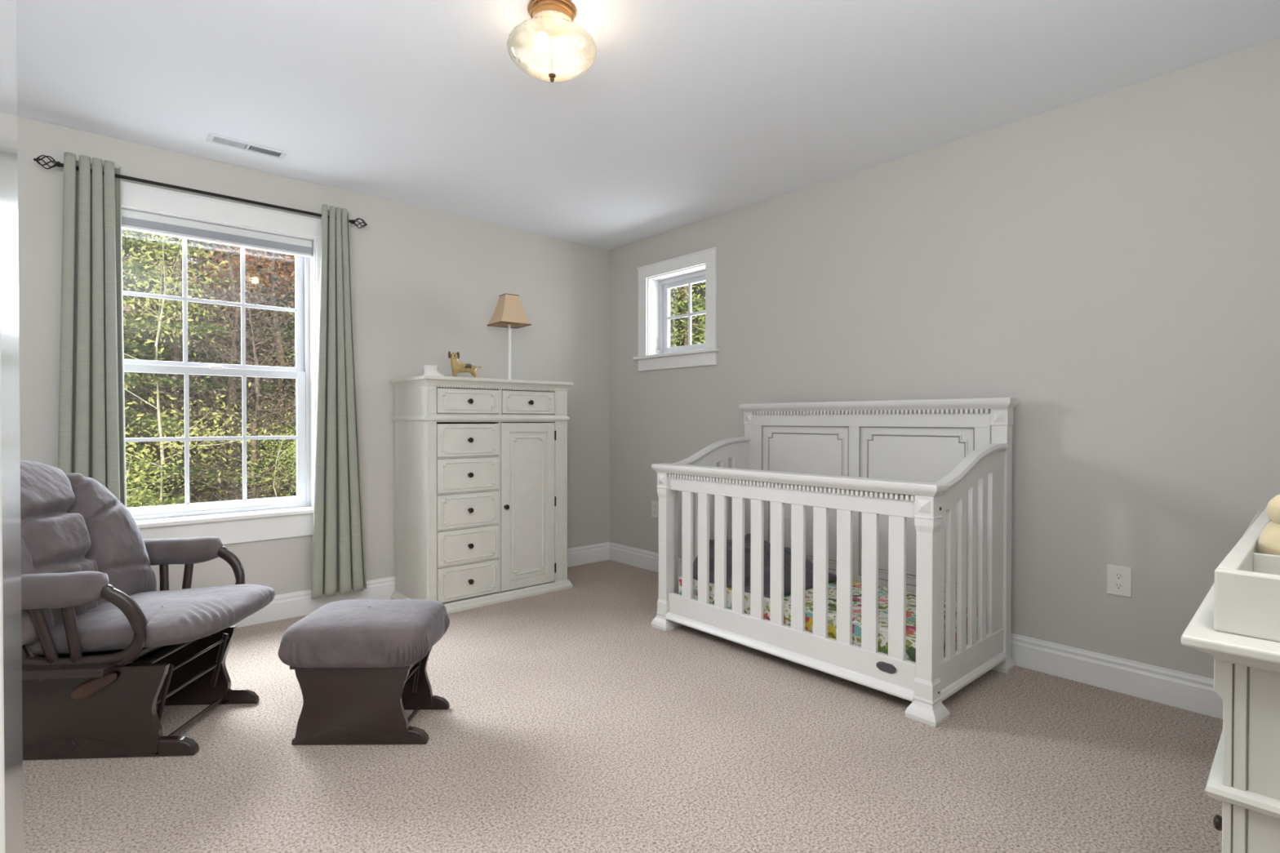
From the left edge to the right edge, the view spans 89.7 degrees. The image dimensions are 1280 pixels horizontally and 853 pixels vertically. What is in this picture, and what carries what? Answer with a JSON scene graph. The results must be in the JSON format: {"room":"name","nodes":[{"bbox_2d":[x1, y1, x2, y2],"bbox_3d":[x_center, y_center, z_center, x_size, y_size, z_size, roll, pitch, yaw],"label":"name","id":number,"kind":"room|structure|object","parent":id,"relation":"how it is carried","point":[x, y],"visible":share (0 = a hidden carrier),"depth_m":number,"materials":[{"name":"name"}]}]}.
{"room":"bedroom","nodes":[
{"label":"bedroom","id":0,"kind":"room"},
{"bbox_2d":[17,116,609,595],"bbox_3d":[-1.877,-0.160,3.747,4.554,2.440,0.170,0,1,-41],"label":"wall","id":1,"kind":"structure","parent":0,"point":[427,284],"depth_m":3.93,"materials":[{"name":"paint"}]},
{"bbox_2d":[33,155,367,228],"bbox_3d":[-2.144,-1.175,3.308,1.421,0.059,0.109,0,1,-41],"label":"curtain rod","id":2,"kind":"object","parent":1,"relation":"attached to","point":[58,164],"visible":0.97,"depth_m":3.21,"materials":[{"name":"black metal"}]},
{"bbox_2d":[57,151,126,507],"bbox_3d":[-2.515,-0.128,2.949,0.266,2.191,0.094,0,1,-41],"label":"curtain","id":3,"kind":"object","parent":2,"relation":"hanging from","point":[91,440],"visible":0.63,"depth_m":2.93,"materials":[{"name":"green fabric"}]},
{"bbox_2d":[311,204,366,599],"bbox_3d":[-1.712,-0.143,3.659,0.315,2.184,0.095,0,1,-41],"label":"curtain","id":4,"kind":"object","parent":2,"relation":"hanging from","point":[338,561],"visible":1,"depth_m":3.63,"materials":[{"name":"green fabric"}]},
{"bbox_2d":[120,180,321,544],"bbox_3d":[-2.230,-0.280,3.400,1.182,1.790,0.210,0,1,-41],"label":"window","id":5,"kind":"structure","parent":1,"relation":"in","point":[244,520],"depth_m":3.45,"materials":[{"name":"paint"}]},
{"bbox_2d":[233,542,608,627],"bbox_3d":[-1.824,0.993,3.682,4.234,0.136,0.016,0,1,-41],"label":"baseboard","id":6,"kind":"structure","parent":1,"relation":"attached to","point":[290,605],"depth_m":3.71,"materials":[{"name":"paint"}]},
{"bbox_2d":[22,560,1222,852],"bbox_3d":[-0.376,1.108,2.046,4.534,0.060,4.686,0,1,-41],"label":"floor","id":7,"kind":"structure","parent":0,"point":[573,722],"depth_m":2.04,"materials":[{"name":"carpet"}]},
{"bbox_2d":[20,460,275,759],"bbox_3d":[-1.843,0.591,2.275,0.922,0.967,0.680,0,1,-3],"label":"glider chair","id":8,"kind":"object","parent":7,"relation":"on","point":[102,647],"visible":0.95,"depth_m":2.10,"materials":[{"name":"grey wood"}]},
{"bbox_2d":[20,460,156,645],"bbox_3d":[-2.045,0.402,2.261,0.382,0.566,0.602,0,1,-3],"label":"cushion","id":9,"kind":"object","parent":8,"relation":"on","point":[70,522],"depth_m":2.22,"materials":[{"name":"grey fabric"}]},
{"bbox_2d":[26,583,275,655],"bbox_3d":[-1.740,0.674,2.281,0.716,0.152,0.534,0,1,-3],"label":"seat cushion","id":10,"kind":"object","parent":8,"relation":"on","point":[188,614],"depth_m":2.10,"materials":[{"name":"grey fabric"}]},
{"bbox_2d":[278,599,449,745],"bbox_3d":[-0.972,0.861,2.310,0.498,0.428,0.401,0,1,-1],"label":"ottoman","id":11,"kind":"object","parent":7,"relation":"on","point":[357,664],"visible":1,"depth_m":2.17,"materials":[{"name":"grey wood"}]},
{"bbox_2d":[278,599,449,667],"bbox_3d":[-0.971,0.731,2.308,0.497,0.166,0.401,0,1,-1],"label":"cushion","id":12,"kind":"object","parent":11,"relation":"on","point":[352,633],"depth_m":2.14,"materials":[{"name":"grey fabric"}]},
{"bbox_2d":[390,375,573,613],"bbox_3d":[-0.979,0.386,4.065,1.004,1.345,0.509,0,1,-41],"label":"chest","id":13,"kind":"object","parent":7,"relation":"on","point":[481,464],"visible":0.98,"depth_m":3.83,"materials":[{"name":"paint"}]},
{"bbox_2d":[422,364,444,376],"bbox_3d":[-1.231,-0.324,3.845,0.135,0.077,0.068,0,1,-33],"label":"bootie","id":14,"kind":"object","parent":13,"relation":"on","point":[428,370],"visible":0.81,"depth_m":3.81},
{"bbox_2d":[448,351,481,377],"bbox_3d":[-1.073,-0.372,3.931,0.075,0.163,0.214,1,1,43],"label":"dog figurine","id":15,"kind":"object","parent":13,"relation":"on","point":[457,367],"visible":0.92,"depth_m":3.89,"materials":[{"name":"beige ceramic"}]},
{"bbox_2d":[486,293,532,379],"bbox_3d":[-0.855,-0.572,4.204,0.218,0.567,0.218,0,1,-37],"label":"table lamp","id":16,"kind":"object","parent":13,"relation":"on","point":[508,313],"visible":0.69,"depth_m":4.17,"materials":[{"name":"beige fabric"}]},
{"bbox_2d":[650,397,1018,727],"bbox_3d":[0.865,0.470,3.127,0.819,1.197,1.508,0,1,-41],"label":"crib","id":17,"kind":"object","parent":7,"relation":"on","point":[902,496],"visible":0.98,"depth_m":2.82,"materials":[{"name":"paint"}]},
{"bbox_2d":[677,576,977,662],"bbox_3d":[0.859,0.850,3.127,0.632,0.119,1.280,0,1,-41],"label":"mattress","id":18,"kind":"object","parent":17,"relation":"in","point":[856,585],"visible":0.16,"depth_m":2.83,"materials":[{"name":"multicoloured fabric"}]},
{"bbox_2d":[693,533,836,598],"bbox_3d":[0.645,0.696,3.368,0.590,0.194,0.589,0,1,-41],"label":"blanket","id":19,"kind":"object","parent":18,"relation":"on","point":[787,551],"visible":0.4,"depth_m":3.24,"materials":[{"name":"grey fabric"}]},
{"bbox_2d":[1181,511,1279,852],"bbox_3d":[1.436,0.673,1.190,1.620,0.830,0.500,0,1,-44],"label":"dresser","id":20,"kind":"object","parent":7,"relation":"on","point":[1244,775],"visible":0.77,"depth_m":0.80,"materials":[{"name":"paint"}]},
{"bbox_2d":[1213,494,1279,642],"bbox_3d":[1.324,0.220,1.081,1.220,0.079,0.420,0,1,-43],"label":"tray","id":21,"kind":"object","parent":20,"relation":"on","point":[1246,588],"visible":0.73,"depth_m":0.81,"materials":[{"name":"paint"}]},
{"bbox_2d":[1257,494,1279,555],"bbox_3d":[1.002,0.174,0.982,0.084,0.149,0.084,0,1,-41],"label":"plush toy","id":22,"kind":"object","parent":21,"relation":"in","point":[1268,542],"visible":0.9,"depth_m":0.98,"materials":[{"name":"beige fabric"}]},
{"bbox_2d":[16,0,1279,249],"bbox_3d":[-0.373,-1.422,2.035,4.554,0.120,4.706,0,1,-41],"label":"ceiling","id":23,"kind":"structure","parent":0,"point":[685,113],"depth_m":2.55,"materials":[{"name":"paint"}]},
{"bbox_2d":[205,133,288,159],"bbox_3d":[-1.922,-1.370,3.152,0.330,0.008,0.104,0,1,-41],"label":"ceiling vent","id":24,"kind":"object","parent":23,"relation":"in","point":[211,138],"visible":1,"depth_m":3.14,"materials":[{"name":"metal"}]},
{"bbox_2d":[506,0,596,82],"bbox_3d":[-0.287,-1.244,2.103,0.291,0.236,0.291,0,1,-41],"label":"ceiling light","id":25,"kind":"object","parent":23,"relation":"attached to","point":[551,18],"visible":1,"depth_m":2.10,"materials":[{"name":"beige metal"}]},
{"bbox_2d":[537,22,546,33],"bbox_3d":[-0.318,-1.295,2.091,0.026,0.035,0.026,0,1,-41],"label":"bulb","id":26,"kind":"object","parent":25,"relation":"attached to","point":[541,25],"depth_m":2.08,"materials":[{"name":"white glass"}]},
{"bbox_2d":[608,38,1279,679],"bbox_3d":[1.324,-0.154,3.436,0.170,2.440,4.536,0,1,-41],"label":"wall","id":27,"kind":"structure","parent":0,"point":[1107,264],"depth_m":2.75,"materials":[{"name":"paint"}]},
{"bbox_2d":[651,500,658,518],"bbox_3d":[0.112,0.602,4.678,0.009,0.120,0.082,0,1,-41],"label":"wall outlet","id":28,"kind":"object","parent":27,"relation":"attached to","point":[655,504],"visible":0.87,"depth_m":4.67,"materials":[{"name":"plastic"}]},
{"bbox_2d":[632,247,719,371],"bbox_3d":[0.298,-0.793,4.554,0.210,0.768,0.826,0,1,-41],"label":"window","id":29,"kind":"structure","parent":27,"relation":"in","point":[700,266],"depth_m":4.61,"materials":[{"name":"paint"}]},
{"bbox_2d":[608,542,1223,719],"bbox_3d":[1.204,0.998,3.442,0.016,0.136,4.386,0,1,-41],"label":"baseboard","id":30,"kind":"structure","parent":27,"relation":"attached to","point":[1184,691],"depth_m":2.63,"materials":[{"name":"paint"}]},
{"bbox_2d":[1106,564,1131,597],"bbox_3d":[1.943,0.626,2.608,0.009,0.120,0.082,0,1,-41],"label":"wall outlet","id":31,"kind":"object","parent":27,"relation":"attached to","point":[1118,578],"visible":1,"depth_m":2.61,"materials":[{"name":"plastic"}]},
{"bbox_2d":[1113,582,1124,590],"bbox_3d":[1.941,0.646,2.607,0.002,0.031,0.033,0,1,-41],"label":"socket","id":32,"kind":"object","parent":31,"relation":"attached to","point":[1117,585],"depth_m":2.61,"materials":[{"name":"plastic"}]},
{"bbox_2d":[1113,572,1124,579],"bbox_3d":[1.941,0.605,2.606,0.002,0.031,0.033,0,1,-41],"label":"socket","id":33,"kind":"object","parent":31,"relation":"attached to","point":[1117,575],"depth_m":2.61,"materials":[{"name":"plastic"}]},
{"label":"outside","id":34,"kind":"structure","parent":0,"visible":0},
{"bbox_2d":[122,255,698,506],"bbox_3d":[-0.384,-1.094,14.810,58.177,10.095,28.743,0,1,-1],"label":"ground","id":35,"kind":"structure","parent":34,"point":[157,451],"depth_m":11.18,"materials":[{"name":"green plant"}]},
{"bbox_2d":[121,233,211,362],"bbox_3d":[-10.703,-4.712,11.558,4.614,8.755,4.166,0,1,5],"label":"conifer tree","id":36,"kind":"object","parent":35,"relation":"on","point":[142,291],"visible":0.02,"depth_m":12.34,"materials":[{"name":"green plant"}]},
{"bbox_2d":[125,430,217,507],"bbox_3d":[-5.098,1.479,6.530,1.730,2.978,1.589,0,1,4],"label":"sapling","id":37,"kind":"object","parent":35,"relation":"on","point":[135,469],"visible":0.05,"depth_m":6.61,"materials":[{"name":"green plant"}]},
{"bbox_2d":[121,229,231,418],"bbox_3d":[-9.225,-4.746,11.773,3.448,9.327,3.905,0,1,-33],"label":"conifer tree","id":38,"kind":"object","parent":35,"relation":"on","point":[124,258],"visible":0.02,"depth_m":11.77,"materials":[{"name":"green plant"}]},
{"bbox_2d":[122,230,282,500],"bbox_3d":[-7.022,-1.673,9.617,2.874,6.308,3.212,0,1,-1],"label":"bare tree","id":39,"kind":"object","parent":35,"relation":"on","point":[176,353],"visible":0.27,"depth_m":9.58,"materials":[{"name":"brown plant"}]},
{"bbox_2d":[121,235,284,507],"bbox_3d":[-6.972,-1.752,8.489,3.392,7.129,3.757,0,1,-8],"label":"conifer tree","id":40,"kind":"object","parent":35,"relation":"on","point":[133,379],"visible":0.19,"depth_m":8.63,"materials":[{"name":"green plant"}]},
{"bbox_2d":[121,230,294,458],"bbox_3d":[-8.010,-4.648,11.058,4.376,10.454,3.864,0,1,6],"label":"conifer tree","id":41,"kind":"object","parent":35,"relation":"on","point":[151,357],"visible":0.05,"depth_m":10.84,"materials":[{"name":"green plant"}]},
{"bbox_2d":[121,229,296,506],"bbox_3d":[-5.559,-0.699,7.332,3.646,6.422,2.633,0,1,-2],"label":"tree","id":42,"kind":"object","parent":35,"relation":"on","point":[170,280],"visible":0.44,"depth_m":7.46,"materials":[{"name":"green plant"}]},
{"bbox_2d":[123,239,295,482],"bbox_3d":[-6.833,-2.494,10.707,3.568,7.009,3.194,0,1,32],"label":"bare tree","id":43,"kind":"object","parent":35,"relation":"on","point":[198,260],"visible":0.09,"depth_m":10.55,"materials":[{"name":"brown plant"}]},
{"bbox_2d":[123,239,296,428],"bbox_3d":[-7.327,-5.208,11.939,4.156,11.243,4.707,0,1,-39],"label":"conifer tree","id":44,"kind":"object","parent":35,"relation":"on","point":[196,246],"visible":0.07,"depth_m":11.18,"materials":[{"name":"green plant"}]},
{"bbox_2d":[124,333,296,502],"bbox_3d":[-0.970,0.375,11.258,33.763,6.964,17.157,0,1,-4],"label":"brushwood","id":45,"kind":"object","parent":35,"relation":"on","point":[219,479],"visible":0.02,"depth_m":10.00,"materials":[{"name":"green plant"}]},
{"bbox_2d":[124,229,296,500],"bbox_3d":[-5.757,-1.227,9.187,2.715,5.958,3.033,0,1,31],"label":"bare tree","id":46,"kind":"object","parent":35,"relation":"on","point":[229,400],"visible":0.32,"depth_m":9.14,"materials":[{"name":"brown plant"}]},
{"bbox_2d":[124,333,296,505],"bbox_3d":[-0.848,0.418,11.210,34.486,6.854,17.272,0,1,-4],"label":"undergrowth","id":47,"kind":"object","parent":35,"relation":"on","point":[142,446],"visible":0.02,"depth_m":10.11,"materials":[{"name":"green plant"}]},
{"bbox_2d":[145,244,294,366],"bbox_3d":[-8.700,-4.361,14.118,3.529,7.416,3.909,0,1,-6],"label":"conifer tree","id":48,"kind":"object","parent":35,"relation":"on","point":[228,298],"visible":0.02,"depth_m":13.94,"materials":[{"name":"green plant"}]},
{"bbox_2d":[155,257,296,502],"bbox_3d":[-5.398,-0.122,8.870,1.916,4.206,2.141,0,1,-24],"label":"bare tree","id":49,"kind":"object","parent":35,"relation":"on","point":[255,491],"visible":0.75,"depth_m":8.86,"materials":[{"name":"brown plant"}]},
{"bbox_2d":[158,244,296,497],"bbox_3d":[-5.798,-1.906,10.438,3.390,6.659,3.034,0,1,7],"label":"bare tree","id":50,"kind":"object","parent":35,"relation":"on","point":[273,258],"visible":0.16,"depth_m":10.24,"materials":[{"name":"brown plant"}]},
{"bbox_2d":[164,235,295,492],"bbox_3d":[-6.217,-2.496,10.835,3.073,7.342,2.831,0,1,23],"label":"maple tree","id":51,"kind":"object","parent":35,"relation":"on","point":[267,264],"visible":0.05,"depth_m":10.62,"materials":[{"name":"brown plant"}]},
{"bbox_2d":[222,245,296,444],"bbox_3d":[-6.752,-3.401,12.556,2.980,7.729,3.235,1,1,44],"label":"maple tree","id":52,"kind":"object","parent":35,"relation":"on","point":[223,246],"visible":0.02,"depth_m":12.43,"materials":[{"name":"orange plant"}]},
{"bbox_2d":[222,412,296,497],"bbox_3d":[-4.249,1.142,7.877,1.589,2.978,1.730,0,1,-29],"label":"sapling","id":53,"kind":"object","parent":35,"relation":"on","point":[288,430],"visible":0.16,"depth_m":7.82,"materials":[{"name":"green plant"}]},
{"bbox_2d":[230,313,296,495],"bbox_3d":[-4.584,-0.195,9.539,2.167,4.062,2.359,0,1,29],"label":"sapling","id":54,"kind":"object","parent":35,"relation":"on","point":[290,357],"visible":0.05,"depth_m":9.37,"materials":[{"name":"green plant"}]},
{"bbox_2d":[236,250,296,413],"bbox_3d":[-5.709,-2.149,11.726,2.874,6.308,3.212,0,1,-32],"label":"bare tree","id":55,"kind":"object","parent":35,"relation":"on","point":[282,300],"visible":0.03,"depth_m":11.31,"materials":[{"name":"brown plant"}]},
{"bbox_2d":[257,257,295,338],"bbox_3d":[-7.348,-6.919,16.225,4.267,11.543,4.832,0,1,-22],"label":"conifer tree","id":56,"kind":"object","parent":35,"relation":"on","point":[288,300],"visible":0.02,"depth_m":14.92,"materials":[{"name":"green plant"}]},
{"bbox_2d":[270,397,296,496],"bbox_3d":[-4.753,-0.574,10.416,2.373,4.503,2.142,0,1,25],"label":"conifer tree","id":57,"kind":"object","parent":35,"relation":"on","point":[293,399],"visible":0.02,"depth_m":10.02,"materials":[{"name":"green plant"}]},
{"bbox_2d":[670,315,700,345],"bbox_3d":[2.590,-4.220,15.685,4.184,7.940,3.778,0,1,-20],"label":"conifer tree","id":58,"kind":"object","parent":35,"relation":"on","point":[697,339],"visible":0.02,"depth_m":15.69,"materials":[{"name":"green plant"}]},
{"bbox_2d":[670,306,701,346],"bbox_3d":[1.728,-5.807,16.021,4.074,11.020,4.613,0,1,3],"label":"conifer tree","id":59,"kind":"object","parent":35,"relation":"on","point":[680,310],"visible":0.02,"depth_m":15.87,"materials":[{"name":"green plant"}]},
{"bbox_2d":[671,284,701,342],"bbox_3d":[0.151,-5.712,15.170,4.742,11.328,4.188,0,1,-44],"label":"conifer tree","id":60,"kind":"object","parent":35,"relation":"on","point":[700,291],"visible":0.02,"depth_m":14.20,"materials":[{"name":"green plant"}]},
{"bbox_2d":[670,288,703,341],"bbox_3d":[0.045,-5.548,14.653,4.216,11.404,4.774,0,1,-18],"label":"conifer tree","id":61,"kind":"object","parent":35,"relation":"on","point":[691,289],"visible":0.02,"depth_m":12.93,"materials":[{"name":"green plant"}]},
{"bbox_2d":[670,285,705,346],"bbox_3d":[0.781,-2.330,10.538,3.162,8.553,3.581,0,1,-13],"label":"conifer tree","id":62,"kind":"object","parent":35,"relation":"on","point":[695,302],"visible":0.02,"depth_m":10.46,"materials":[{"name":"green plant"}]},
{"bbox_2d":[670,284,705,346],"bbox_3d":[0.045,-0.622,9.631,3.282,5.779,2.370,0,1,-27],"label":"sapling","id":63,"kind":"object","parent":35,"relation":"on","point":[672,298],"visible":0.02,"depth_m":9.48,"materials":[{"name":"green plant"}]},
{"bbox_2d":[670,281,705,346],"bbox_3d":[1.299,-3.418,11.813,3.513,9.504,3.979,0,1,-39],"label":"conifer tree","id":64,"kind":"object","parent":35,"relation":"on","point":[677,326],"visible":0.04,"depth_m":11.50,"materials":[{"name":"green plant"}]},
{"bbox_2d":[670,282,705,342],"bbox_3d":[1.357,-3.623,13.877,4.350,8.255,3.928,0,1,1],"label":"conifer tree","id":65,"kind":"object","parent":35,"relation":"on","point":[694,320],"visible":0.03,"depth_m":13.79,"materials":[{"name":"green plant"}]},
{"bbox_2d":[670,284,705,341],"bbox_3d":[0.270,-1.554,10.554,2.897,7.064,4.011,0,1,15],"label":"sapling","id":66,"kind":"object","parent":35,"relation":"on","point":[676,289],"visible":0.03,"depth_m":9.67,"materials":[{"name":"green plant"}]},
{"bbox_2d":[671,284,705,346],"bbox_3d":[1.117,0.085,8.620,2.890,5.416,3.146,0,1,36],"label":"sapling","id":67,"kind":"object","parent":35,"relation":"on","point":[704,286],"visible":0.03,"depth_m":8.93,"materials":[{"name":"green plant"}]},
{"bbox_2d":[692,282,705,341],"bbox_3d":[2.201,-1.355,11.162,3.179,5.957,3.460,0,1,34],"label":"sapling","id":68,"kind":"object","parent":35,"relation":"on","point":[703,282],"visible":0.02,"depth_m":11.54,"materials":[{"name":"green plant"}]},
{"bbox_3d":[-0.618,-0.121,-0.141,0.988,2.440,0.110,0,1,-41],"label":"wall partition","id":69,"kind":"structure","parent":0,"visible":0},
{"bbox_2d":[0,0,23,852],"bbox_3d":[-0.560,0.072,0.552,0.035,2.018,0.761,0,1,-43],"label":"door","id":70,"kind":"structure","parent":69,"relation":"in","point":[11,824],"depth_m":0.41,"materials":[{"name":"white paint"}]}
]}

